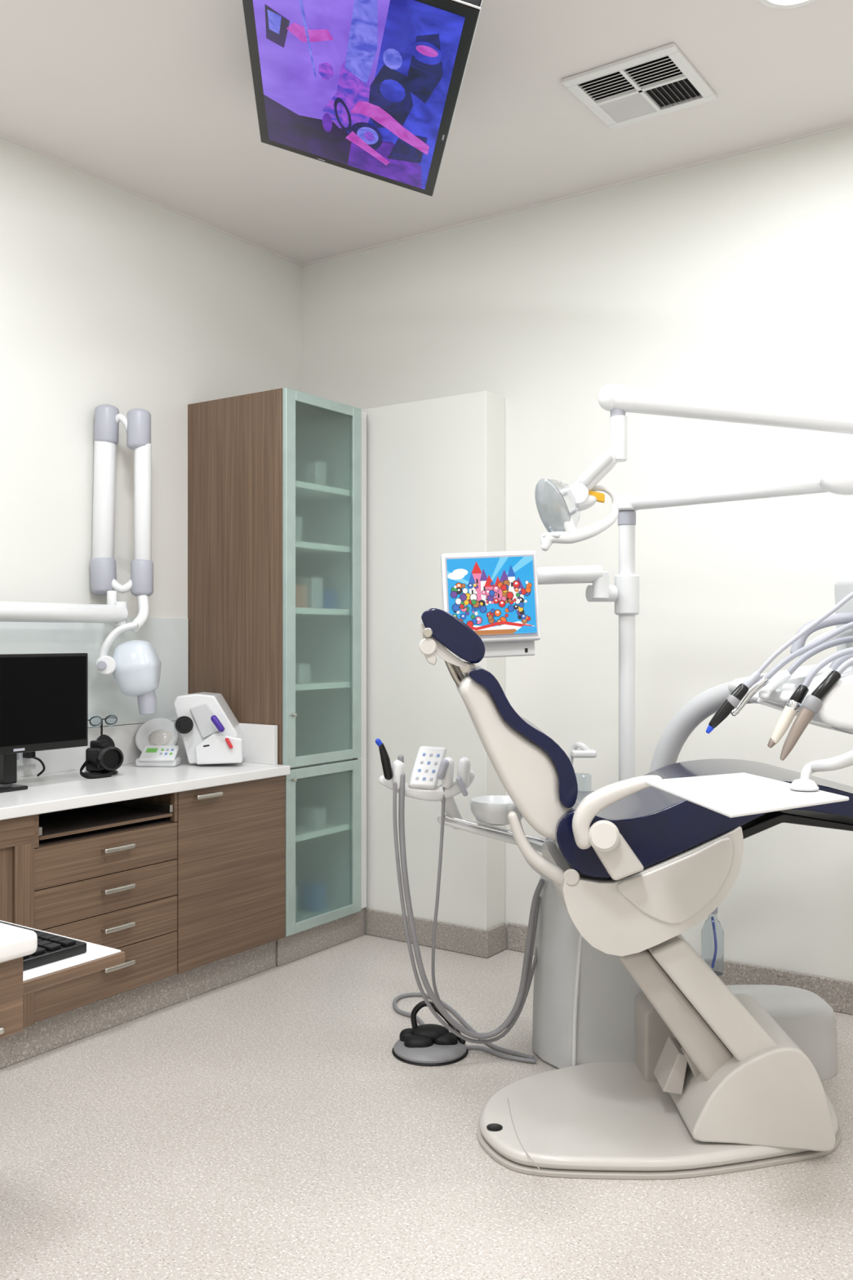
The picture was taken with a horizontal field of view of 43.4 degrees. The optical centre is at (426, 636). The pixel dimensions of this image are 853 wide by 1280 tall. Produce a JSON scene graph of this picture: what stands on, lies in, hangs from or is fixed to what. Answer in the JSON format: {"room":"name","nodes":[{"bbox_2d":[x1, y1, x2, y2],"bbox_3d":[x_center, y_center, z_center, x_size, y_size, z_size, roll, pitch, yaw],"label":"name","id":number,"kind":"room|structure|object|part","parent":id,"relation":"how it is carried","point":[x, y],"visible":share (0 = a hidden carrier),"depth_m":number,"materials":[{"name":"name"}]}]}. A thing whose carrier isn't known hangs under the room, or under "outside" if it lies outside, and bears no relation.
{"room":"dental clinic","nodes":[
{"label":"dental clinic","id":0,"kind":"room"},
{"bbox_2d":[0,137,301,728],"bbox_3d":[-1.976,-0.230,3.044,0.100,3.000,4.990,0,0,34],"label":"wall","id":1,"kind":"structure","parent":0,"point":[111,295],"depth_m":4.07,"materials":[{"name":"paint"}]},
{"bbox_2d":[0,404,161,714],"bbox_3d":[-1.448,-0.290,3.467,0.300,1.150,1.685,0,0,34],"label":"dental x-ray machine","id":2,"kind":"object","parent":1,"relation":"attached to","point":[135,665],"visible":1,"depth_m":3.96,"materials":[{"name":"white plastic"}]},
{"bbox_3d":[-1.504,-0.083,3.369,0.068,0.068,1.401,0,0,34],"label":"horizontal arm","id":3,"kind":"part","parent":2,"relation":"part of","materials":[{"name":"white plastic"}]},
{"bbox_3d":[-1.153,0.102,3.850,0.068,0.070,0.108,0,0,-20],"label":"yoke knob","id":4,"kind":"part","parent":2,"relation":"part of","materials":[{"name":"white plastic"}]},
{"bbox_3d":[-1.153,-0.127,3.930,0.036,0.086,0.036,0,0,34],"label":"post","id":5,"kind":"part","parent":2,"relation":"part of","materials":[{"name":"white plastic"}]},
{"bbox_3d":[-1.052,-0.102,3.959,0.062,0.171,0.120,0,0,4],"label":"stem","id":6,"kind":"part","parent":2,"relation":"part of","materials":[{"name":"white plastic"}]},
{"bbox_2d":[0,133,302,266],"bbox_3d":[-1.962,-1.726,2.970,0.006,0.008,4.884,0,0,34],"label":"crown molding","id":7,"kind":"structure","parent":1,"relation":"attached to","point":[1,135],"depth_m":4.20,"materials":[{"name":"paint"}]},
{"bbox_2d":[0,933,852,1279],"bbox_3d":[0.017,1.320,1.618,5.000,0.100,5.090,0,0,34],"label":"floor","id":8,"kind":"structure","parent":0,"point":[268,1124],"depth_m":2.56,"materials":[{"name":"plastic"}]},
{"bbox_2d":[0,920,124,1039],"bbox_3d":[-1.464,0.882,2.145,1.720,0.775,0.885,0,0,34],"label":"desk","id":9,"kind":"object","parent":8,"relation":"on","point":[15,943],"visible":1,"depth_m":1.80,"materials":[{"name":"white laminate"}]},
{"bbox_3d":[-0.825,0.648,1.583,0.012,0.012,0.452,0,0,34],"label":"rail","id":10,"kind":"part","parent":9,"relation":"part of","materials":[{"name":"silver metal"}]},
{"bbox_2d":[0,920,86,970],"bbox_3d":[-0.879,0.595,2.120,0.435,0.027,0.165,0,0,34],"label":"keyboard","id":11,"kind":"object","parent":9,"relation":"on","point":[51,948],"visible":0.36,"depth_m":2.02,"materials":[{"name":"black plastic"}]},
{"bbox_2d":[0,920,120,981],"bbox_3d":[-0.984,0.619,2.028,0.585,0.022,0.535,0,0,34],"label":"desktop","id":12,"kind":"object","parent":9,"relation":"on","point":[97,957],"depth_m":2.00,"materials":[{"name":"white laminate"}]},
{"bbox_2d":[22,951,124,995],"bbox_3d":[-0.753,0.611,1.870,0.045,0.042,0.535,0,0,34],"label":"panel","id":13,"kind":"object","parent":9,"relation":"on","point":[48,975],"depth_m":1.98,"materials":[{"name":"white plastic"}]},
{"bbox_2d":[0,617,289,1069],"bbox_3d":[-1.299,0.598,3.435,0.576,1.345,1.960,0,0,34],"label":"base cabinet","id":14,"kind":"object","parent":8,"relation":"on","point":[180,869],"visible":0.88,"depth_m":3.66,"materials":[{"name":"wood"}]},
{"bbox_3d":[-1.416,0.838,2.839,0.015,0.620,0.845,0,0,34],"label":"panel","id":15,"kind":"part","parent":14,"relation":"part of","materials":[{"name":"brown wood"}]},
{"bbox_3d":[-1.405,0.569,2.831,0.013,0.082,0.845,0,0,34],"label":"frame","id":16,"kind":"part","parent":14,"relation":"part of","materials":[{"name":"brown wood"}]},
{"bbox_3d":[-1.184,0.879,3.153,0.013,0.538,0.065,0,0,34],"label":"frame","id":17,"kind":"part","parent":14,"relation":"part of","materials":[{"name":"brown wood"}]},
{"bbox_2d":[17,751,44,776],"bbox_3d":[-1.383,0.431,3.722,0.076,0.112,0.110,0,0,34],"label":"power outlet","id":18,"kind":"object","parent":14,"relation":"attached to","point":[26,758],"visible":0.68,"depth_m":3.73,"materials":[{"name":"white plastic"}]},
{"bbox_3d":[-1.410,0.412,3.741,0.010,0.075,0.110,0,0,34],"label":"plate","id":19,"kind":"part","parent":18,"relation":"part of","materials":[{"name":"white plastic"}]},
{"bbox_3d":[-1.252,0.582,3.273,0.235,0.024,0.013,0,0,34],"label":"pullout rail","id":20,"kind":"part","parent":14,"relation":"part of","materials":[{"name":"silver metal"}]},
{"bbox_3d":[-1.534,0.132,3.594,0.008,0.413,1.958,0,0,34],"label":"splashback glass","id":21,"kind":"part","parent":14,"relation":"part of","materials":[{"name":"white glass"}]},
{"bbox_3d":[-1.014,0.693,3.421,0.020,0.123,0.562,0,0,34],"label":"drawer","id":22,"kind":"part","parent":14,"relation":"part of","materials":[{"name":"brown wood"}]},
{"bbox_3d":[-1.014,0.817,3.421,0.020,0.119,0.562,0,0,34],"label":"drawer","id":23,"kind":"part","parent":14,"relation":"part of","materials":[{"name":"brown wood"}]},
{"bbox_3d":[-1.014,1.074,3.421,0.020,0.145,0.562,0,0,34],"label":"drawer","id":24,"kind":"part","parent":14,"relation":"part of","materials":[{"name":"brown wood"}]},
{"bbox_3d":[-1.014,0.939,3.421,0.020,0.119,0.562,0,0,34],"label":"drawer","id":25,"kind":"part","parent":14,"relation":"part of","materials":[{"name":"brown wood"}]},
{"bbox_3d":[-0.924,0.578,4.034,0.518,0.105,0.543,0,0,34],"label":"door","id":26,"kind":"part","parent":14,"relation":"part of","materials":[{"name":"brown wood"}]},
{"bbox_2d":[0,756,289,820],"bbox_3d":[-1.304,0.507,3.437,0.565,0.035,1.958,0,0,34],"label":"countertop","id":27,"kind":"structure","parent":14,"relation":"on","point":[65,790],"depth_m":3.61,"materials":[{"name":"white laminate"}]},
{"bbox_2d":[0,653,87,792],"bbox_3d":[-1.364,0.273,3.453,0.168,0.435,0.538,0,0,34],"label":"computer monitor","id":28,"kind":"object","parent":27,"relation":"on","point":[43,697],"visible":1,"depth_m":3.47,"materials":[{"name":"black plastic"}]},
{"bbox_3d":[-1.296,0.205,3.407,0.002,0.280,0.518,0,0,34],"label":"screen panel","id":29,"kind":"part","parent":28,"relation":"part of","materials":[{"name":"black glass"}]},
{"bbox_2d":[80,734,123,778],"bbox_3d":[-1.160,0.422,3.793,0.148,0.142,0.179,0,0,-29],"label":"camera","id":30,"kind":"object","parent":27,"relation":"on","point":[103,758],"visible":1,"depth_m":3.77,"materials":[{"name":"black plastic"}]},
{"bbox_2d":[87,713,117,735],"bbox_3d":[-1.211,0.388,3.980,0.079,0.204,0.128,0,0,34],"label":"eyeglasses","id":31,"kind":"object","parent":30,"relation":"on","point":[111,719],"visible":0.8,"depth_m":3.97,"materials":[{"name":"black plastic"}]},
{"bbox_3d":[-1.204,0.397,3.976,0.008,0.177,0.008,0,0,34],"label":"stand post","id":32,"kind":"part","parent":31,"relation":"part of","materials":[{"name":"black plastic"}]},
{"bbox_2d":[135,717,181,766],"bbox_3d":[-1.030,0.408,4.114,0.184,0.183,0.189,0,0,2],"label":"station","id":33,"kind":"object","parent":27,"relation":"on","point":[157,739],"visible":1,"depth_m":4.12,"materials":[{"name":"white plastic"}]},
{"bbox_3d":[-1.036,0.391,4.141,0.156,0.148,0.144,0,0,34],"label":"dish","id":34,"kind":"part","parent":33,"relation":"part of","materials":[{"name":"white plastic"}]},
{"bbox_3d":[-1.012,0.442,4.062,0.138,0.053,0.087,0,0,2],"label":"keypad panel","id":35,"kind":"part","parent":33,"relation":"part of","materials":[{"name":"white plastic"}]},
{"bbox_2d":[173,692,244,764],"bbox_3d":[-0.828,0.350,4.109,0.266,0.266,0.222,0,0,0],"label":"dental curing device","id":36,"kind":"object","parent":27,"relation":"on","point":[211,732],"visible":1,"depth_m":4.06,"materials":[{"name":"white plastic"}]},
{"bbox_3d":[-0.917,0.333,4.050,0.066,0.070,0.068,0,0,-18],"label":"knob","id":37,"kind":"part","parent":36,"relation":"part of","materials":[{"name":"black plastic"}]},
{"bbox_3d":[-0.829,0.319,4.065,0.133,0.131,0.014,0,0,0],"label":"door","id":38,"kind":"part","parent":36,"relation":"part of","materials":[{"name":"white plastic"}]},
{"bbox_3d":[-0.961,0.582,3.699,0.235,0.024,0.014,0,0,34],"label":"pullout rail","id":39,"kind":"part","parent":14,"relation":"part of","materials":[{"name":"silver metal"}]},
{"bbox_3d":[-0.700,0.838,3.881,0.020,0.620,0.541,0,0,34],"label":"door","id":40,"kind":"part","parent":14,"relation":"part of","materials":[{"name":"brown wood"}]},
{"bbox_2d":[187,387,366,966],"bbox_3d":[-0.598,0.158,4.472,0.560,2.224,0.540,0,0,34],"label":"tall cabinet","id":41,"kind":"object","parent":8,"relation":"on","point":[277,478],"visible":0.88,"depth_m":4.28,"materials":[{"name":"brown wood"}]},
{"bbox_3d":[-0.763,0.098,4.269,0.518,2.104,0.018,0,0,34],"label":"panel","id":42,"kind":"part","parent":41,"relation":"part of","materials":[{"name":"brown wood"}]},
{"bbox_3d":[-0.509,0.300,4.124,0.020,0.014,0.014,0,0,34],"label":"door knob","id":43,"kind":"part","parent":41,"relation":"part of","materials":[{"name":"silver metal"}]},
{"bbox_3d":[-0.509,0.550,4.124,0.020,0.014,0.014,0,0,34],"label":"door knob","id":44,"kind":"part","parent":41,"relation":"part of","materials":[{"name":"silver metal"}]},
{"bbox_3d":[-0.412,0.532,4.301,0.021,0.040,0.358,0,0,34],"label":"door rail","id":45,"kind":"part","parent":41,"relation":"part of","materials":[{"name":"metal"}]},
{"bbox_3d":[-0.412,-0.225,4.301,0.001,1.379,0.358,0,0,34],"label":"door glass","id":46,"kind":"part","parent":41,"relation":"part of","materials":[{"name":"teal glass"}]},
{"bbox_3d":[-0.412,0.830,4.301,0.001,0.556,0.358,0,0,34],"label":"door glass","id":47,"kind":"part","parent":41,"relation":"part of","materials":[{"name":"glass"}]},
{"bbox_3d":[-0.412,-0.934,4.301,0.021,0.040,0.358,0,0,34],"label":"door rail","id":48,"kind":"part","parent":41,"relation":"part of","materials":[{"name":"metal"}]},
{"bbox_3d":[-0.412,0.485,4.301,0.021,0.040,0.358,0,0,34],"label":"door rail","id":49,"kind":"part","parent":41,"relation":"part of","materials":[{"name":"metal"}]},
{"bbox_3d":[-0.412,1.128,4.301,0.021,0.040,0.358,0,0,34],"label":"door rail","id":50,"kind":"part","parent":41,"relation":"part of","materials":[{"name":"metal"}]},
{"bbox_2d":[391,992,536,1066],"bbox_3d":[0.009,1.201,3.420,0.358,0.139,0.717,0,0,-28],"label":"foot pedal","id":51,"kind":"object","parent":8,"relation":"on","point":[424,1044],"visible":0.96,"depth_m":3.25,"materials":[{"name":"black plastic"}]},
{"bbox_3d":[0.038,1.190,3.319,0.177,0.118,0.044,0,0,15],"label":"handle","id":52,"kind":"part","parent":51,"relation":"part of","materials":[{"name":"black plastic"}]},
{"bbox_2d":[375,738,724,1068],"bbox_3d":[0.374,0.781,3.253,1.082,0.979,0.406,0,0,-8],"label":"dental cuspidor unit","id":53,"kind":"object","parent":8,"relation":"on","point":[584,995],"visible":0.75,"depth_m":3.11,"materials":[{"name":"white plastic"}]},
{"bbox_2d":[391,760,404,791],"bbox_3d":[-0.083,0.399,3.090,0.039,0.090,0.038,0,0,34],"label":"handpiece","id":54,"kind":"object","parent":53,"relation":"on","point":[397,766],"depth_m":3.07,"materials":[{"name":"white plastic"}]},
{"bbox_3d":[-0.074,0.368,3.090,0.018,0.058,0.018,0,0,34],"label":"suction handle","id":55,"kind":"part","parent":53,"relation":"part of","materials":[{"name":"grey plastic"}]},
{"bbox_3d":[0.047,0.380,3.070,0.035,0.059,0.024,0,0,0],"label":"suction handle","id":56,"kind":"part","parent":53,"relation":"part of","materials":[{"name":"grey plastic"}]},
{"bbox_2d":[441,756,453,788],"bbox_3d":[0.060,0.392,3.090,0.039,0.090,0.038,0,0,34],"label":"handpiece","id":57,"kind":"object","parent":53,"relation":"on","point":[447,763],"depth_m":3.07,"materials":[{"name":"white plastic"}]},
{"bbox_3d":[0.071,0.499,3.151,0.046,0.145,0.110,0,0,34],"label":"holder stem","id":58,"kind":"part","parent":53,"relation":"part of","materials":[{"name":"white plastic"}]},
{"bbox_3d":[0.102,0.429,3.070,0.035,0.056,0.016,0,0,0],"label":"suction handle","id":59,"kind":"part","parent":53,"relation":"part of","materials":[{"name":"grey plastic"}]},
{"bbox_2d":[457,756,470,787],"bbox_3d":[0.107,0.392,3.090,0.039,0.090,0.038,0,0,34],"label":"handpiece","id":60,"kind":"object","parent":53,"relation":"on","point":[464,764],"depth_m":3.07,"materials":[{"name":"white plastic"}]},
{"bbox_3d":[0.241,0.597,3.180,0.417,0.134,0.120,0,0,0],"label":"shelf arm","id":61,"kind":"part","parent":53,"relation":"part of","materials":[{"name":"white plastic"}]},
{"bbox_2d":[470,795,523,825],"bbox_3d":[0.214,0.518,3.180,0.171,0.072,0.171,0,0,34],"label":"bowl","id":62,"kind":"object","parent":53,"relation":"on","point":[493,810],"depth_m":3.12,"materials":[{"name":"white ceramic"}]},
{"bbox_2d":[568,742,596,791],"bbox_3d":[0.465,0.469,3.225,0.100,0.305,0.078,0,0,34],"label":"cup","id":63,"kind":"object","parent":53,"relation":"on","point":[584,780],"depth_m":3.20,"materials":[{"name":"clear plastic"}]},
{"bbox_2d":[614,510,639,781],"bbox_3d":[0.598,0.177,3.200,0.074,1.103,0.074,0,0,34],"label":"support pole","id":64,"kind":"object","parent":53,"relation":"on","point":[627,604],"visible":0.83,"depth_m":3.18,"materials":[{"name":"white plastic"}]},
{"bbox_2d":[440,550,617,658],"bbox_3d":[0.301,-0.093,3.127,0.526,0.314,0.110,0,0,-7],"label":"patient monitor","id":65,"kind":"object","parent":64,"relation":"attached to","point":[495,594],"visible":0.97,"depth_m":3.08,"materials":[{"name":"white plastic"}]},
{"bbox_2d":[534,383,852,551],"bbox_3d":[0.824,-0.448,2.758,0.987,0.447,0.547,0,0,34],"label":"lamp","id":66,"kind":"object","parent":64,"relation":"attached to","point":[559,505],"visible":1,"depth_m":2.79,"materials":[{"name":"white plastic"}]},
{"bbox_3d":[0.324,-0.251,2.805,0.063,0.046,0.022,0,0,34],"label":"lamp handle","id":67,"kind":"part","parent":66,"relation":"part of","materials":[{"name":"white plastic"}]},
{"bbox_3d":[0.370,-0.308,2.793,0.050,0.114,0.035,0,0,34],"label":"lamp handle","id":68,"kind":"part","parent":66,"relation":"part of","materials":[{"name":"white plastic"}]},
{"bbox_3d":[0.405,-0.289,2.818,0.168,0.129,0.141,0,0,34],"label":"lamp handle","id":69,"kind":"part","parent":66,"relation":"part of","materials":[{"name":"white plastic"}]},
{"bbox_3d":[0.445,-0.440,2.820,0.088,0.088,0.020,0,0,0],"label":"drop arm","id":70,"kind":"part","parent":66,"relation":"part of"},
{"bbox_3d":[0.451,-0.437,2.850,0.131,0.151,0.101,0,0,34],"label":"drop arm","id":71,"kind":"part","parent":66,"relation":"part of","materials":[{"name":"white plastic"}]},
{"bbox_3d":[0.467,-0.367,2.873,0.102,0.081,0.045,0,0,28],"label":"lamp frame","id":72,"kind":"part","parent":66,"relation":"part of","materials":[{"name":"white plastic"}]},
{"bbox_3d":[0.511,-0.526,2.850,0.045,0.119,0.045,0,0,34],"label":"drop post","id":73,"kind":"part","parent":66,"relation":"part of","materials":[{"name":"white plastic"}]},
{"bbox_3d":[0.829,-0.398,2.985,0.677,0.046,0.046,0,0,43],"label":"arm","id":74,"kind":"part","parent":66,"relation":"part of","materials":[{"name":"white plastic"}]},
{"bbox_3d":[0.883,-0.569,2.724,0.831,0.201,0.070,0,0,18],"label":"spring arm","id":75,"kind":"part","parent":66,"relation":"part of","materials":[{"name":"white plastic"}]},
{"bbox_3d":[1.080,-0.398,2.750,0.140,0.070,0.080,0,0,-4],"label":"arm","id":76,"kind":"part","parent":66,"relation":"part of","materials":[{"name":"white plastic"}]},
{"bbox_2d":[701,913,724,976],"bbox_3d":[0.880,0.940,3.300,0.066,0.190,0.066,0,0,34],"label":"bottle","id":77,"kind":"object","parent":53,"relation":"on","point":[712,932],"depth_m":3.27,"materials":[{"name":"clear plastic"}]},
{"bbox_2d":[644,576,852,817],"bbox_3d":[0.871,0.277,2.501,0.716,0.884,1.219,0,0,10],"label":"dental instrument unit","id":78,"kind":"object","parent":53,"relation":"attached to","point":[820,695],"visible":0.96,"depth_m":2.48,"materials":[{"name":"white plastic"}]},
{"bbox_3d":[0.835,0.415,2.987,0.519,0.606,0.086,0,0,38],"label":"curved arm","id":79,"kind":"part","parent":78,"relation":"part of"},
{"bbox_2d":[644,749,852,817],"bbox_3d":[0.720,0.255,2.308,0.475,0.146,0.802,0,0,34],"label":"tray","id":80,"kind":"object","parent":78,"relation":"on","point":[732,795],"depth_m":2.22,"materials":[{"name":"white plastic"}]},
{"bbox_3d":[0.966,0.175,2.625,0.374,0.091,0.102,0,0,24],"label":"head rail","id":81,"kind":"part","parent":78,"relation":"part of","materials":[{"name":"white plastic"}]},
{"bbox_2d":[418,608,852,1179],"bbox_3d":[0.647,0.599,2.815,1.356,1.342,0.659,0,0,-8],"label":"dental chair","id":82,"kind":"object","parent":8,"relation":"on","point":[714,1085],"visible":0.97,"depth_m":2.60,"materials":[{"name":"beige plastic"}]},
{"bbox_3d":[0.003,0.025,2.710,0.044,0.044,0.060,0,0,0],"label":"headrest knob","id":83,"kind":"part","parent":82,"relation":"part of","materials":[{"name":"beige plastic"}]},
{"bbox_3d":[0.005,0.042,2.725,0.042,0.059,0.070,0,0,0],"label":"headrest lever","id":84,"kind":"part","parent":82,"relation":"part of","materials":[{"name":"beige plastic"}]},
{"bbox_3d":[0.075,0.096,2.740,0.074,0.126,0.018,0,0,0],"label":"headrest rod","id":85,"kind":"part","parent":82,"relation":"part of","materials":[{"name":"silver metal"}]},
{"bbox_2d":[421,608,485,663],"bbox_3d":[0.067,-0.002,2.810,0.161,0.139,0.260,0,0,0],"label":"cushion","id":86,"kind":"object","parent":82,"relation":"on","point":[442,631],"depth_m":2.68,"materials":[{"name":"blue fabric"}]},
{"bbox_2d":[466,664,577,808],"bbox_3d":[0.234,0.245,2.800,0.263,0.336,0.430,0,0,0],"label":"cushion","id":87,"kind":"object","parent":82,"relation":"on","point":[535,771],"depth_m":2.60,"materials":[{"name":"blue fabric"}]},
{"bbox_3d":[0.444,0.409,2.500,0.208,0.171,0.056,0,0,0],"label":"armrest","id":88,"kind":"part","parent":82,"relation":"part of","materials":[{"name":"beige plastic"}]},
{"bbox_3d":[0.444,0.505,2.525,0.125,0.125,0.070,0,0,0],"label":"armrest post","id":89,"kind":"part","parent":82,"relation":"part of","materials":[{"name":"beige plastic"}]},
{"bbox_3d":[0.608,1.242,2.812,0.940,0.033,0.607,0,0,2],"label":"plate","id":90,"kind":"part","parent":82,"relation":"part of","materials":[{"name":"beige plastic"}]},
{"bbox_3d":[0.594,0.582,2.576,0.278,0.207,0.048,0,0,0],"label":"shell plate","id":91,"kind":"part","parent":82,"relation":"part of","materials":[{"name":"beige plastic"}]},
{"bbox_2d":[552,758,852,878],"bbox_3d":[0.807,0.463,2.810,0.989,0.234,0.480,0,0,0],"label":"seat cushion","id":92,"kind":"object","parent":82,"relation":"on","point":[663,834],"depth_m":2.57,"materials":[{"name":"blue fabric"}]},
{"bbox_2d":[726,984,837,1080],"bbox_3d":[0.987,1.177,3.203,0.456,0.185,0.336,0,0,-12],"label":"junction box","id":93,"kind":"object","parent":8,"relation":"on","point":[805,1016],"visible":0.24,"depth_m":3.09,"materials":[{"name":"white plastic"}]},
{"bbox_2d":[0,0,852,264],"bbox_3d":[0.017,-1.780,1.618,5.000,0.100,5.090,0,0,34],"label":"ceiling","id":94,"kind":"structure","parent":0,"point":[154,100],"depth_m":3.52,"materials":[{"name":"paint"}]},
{"bbox_2d":[241,0,482,196],"bbox_3d":[-0.202,-1.569,2.921,1.113,0.321,1.181,0,0,34],"label":"television","id":95,"kind":"object","parent":94,"relation":"hanging from","point":[371,88],"depth_m":2.86,"materials":[{"name":"purple glass"}]},
{"bbox_2d":[561,42,717,129],"bbox_3d":[0.674,-1.722,3.376,0.367,0.014,0.372,0,0,34],"label":"ceiling air vent","id":96,"kind":"object","parent":94,"relation":"in","point":[660,81],"depth_m":3.36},
{"bbox_2d":[758,0,817,8],"bbox_3d":[0.978,-1.726,2.845,0.199,0.007,0.199,0,0,34],"label":"recessed light","id":97,"kind":"object","parent":94,"relation":"in","point":[778,4],"depth_m":2.92,"materials":[{"name":"white plastic"}]},
{"bbox_2d":[361,391,505,933],"bbox_3d":[-0.173,0.147,4.621,1.094,2.246,0.150,0,0,34],"label":"wall pier","id":98,"kind":"object","parent":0,"point":[436,467],"visible":0.5,"depth_m":4.41,"materials":[{"name":"paint"}]},
{"bbox_2d":[365,908,488,958],"bbox_3d":[-0.007,1.215,4.408,0.608,0.110,0.014,0,0,34],"label":"baseboard","id":99,"kind":"structure","parent":98,"relation":"attached to","point":[473,941],"depth_m":4.38,"materials":[{"name":"stone"}]},
{"bbox_2d":[487,922,506,957],"bbox_3d":[0.280,1.215,4.302,0.014,0.110,0.136,0,0,34],"label":"baseboard","id":100,"kind":"object","parent":98,"relation":"attached to","point":[497,934],"depth_m":4.30,"materials":[{"name":"grey stone"}]},
{"bbox_2d":[301,124,852,982],"bbox_3d":[1.427,-0.230,3.677,4.800,3.000,0.100,0,0,34],"label":"wall","id":101,"kind":"structure","parent":0,"point":[733,275],"depth_m":3.98,"materials":[{"name":"paint"}]},
{"bbox_2d":[301,121,852,266],"bbox_3d":[1.397,-1.726,3.633,4.800,0.008,0.006,0,0,34],"label":"crown molding","id":102,"kind":"structure","parent":101,"relation":"attached to","point":[850,123],"depth_m":4.13,"materials":[{"name":"paint"}]},
{"bbox_2d":[507,922,852,1014],"bbox_3d":[1.853,1.215,3.316,3.690,0.110,0.014,0,0,34],"label":"baseboard","id":103,"kind":"structure","parent":101,"relation":"attached to","point":[837,993],"depth_m":3.74,"materials":[{"name":"stone"}]}
]}

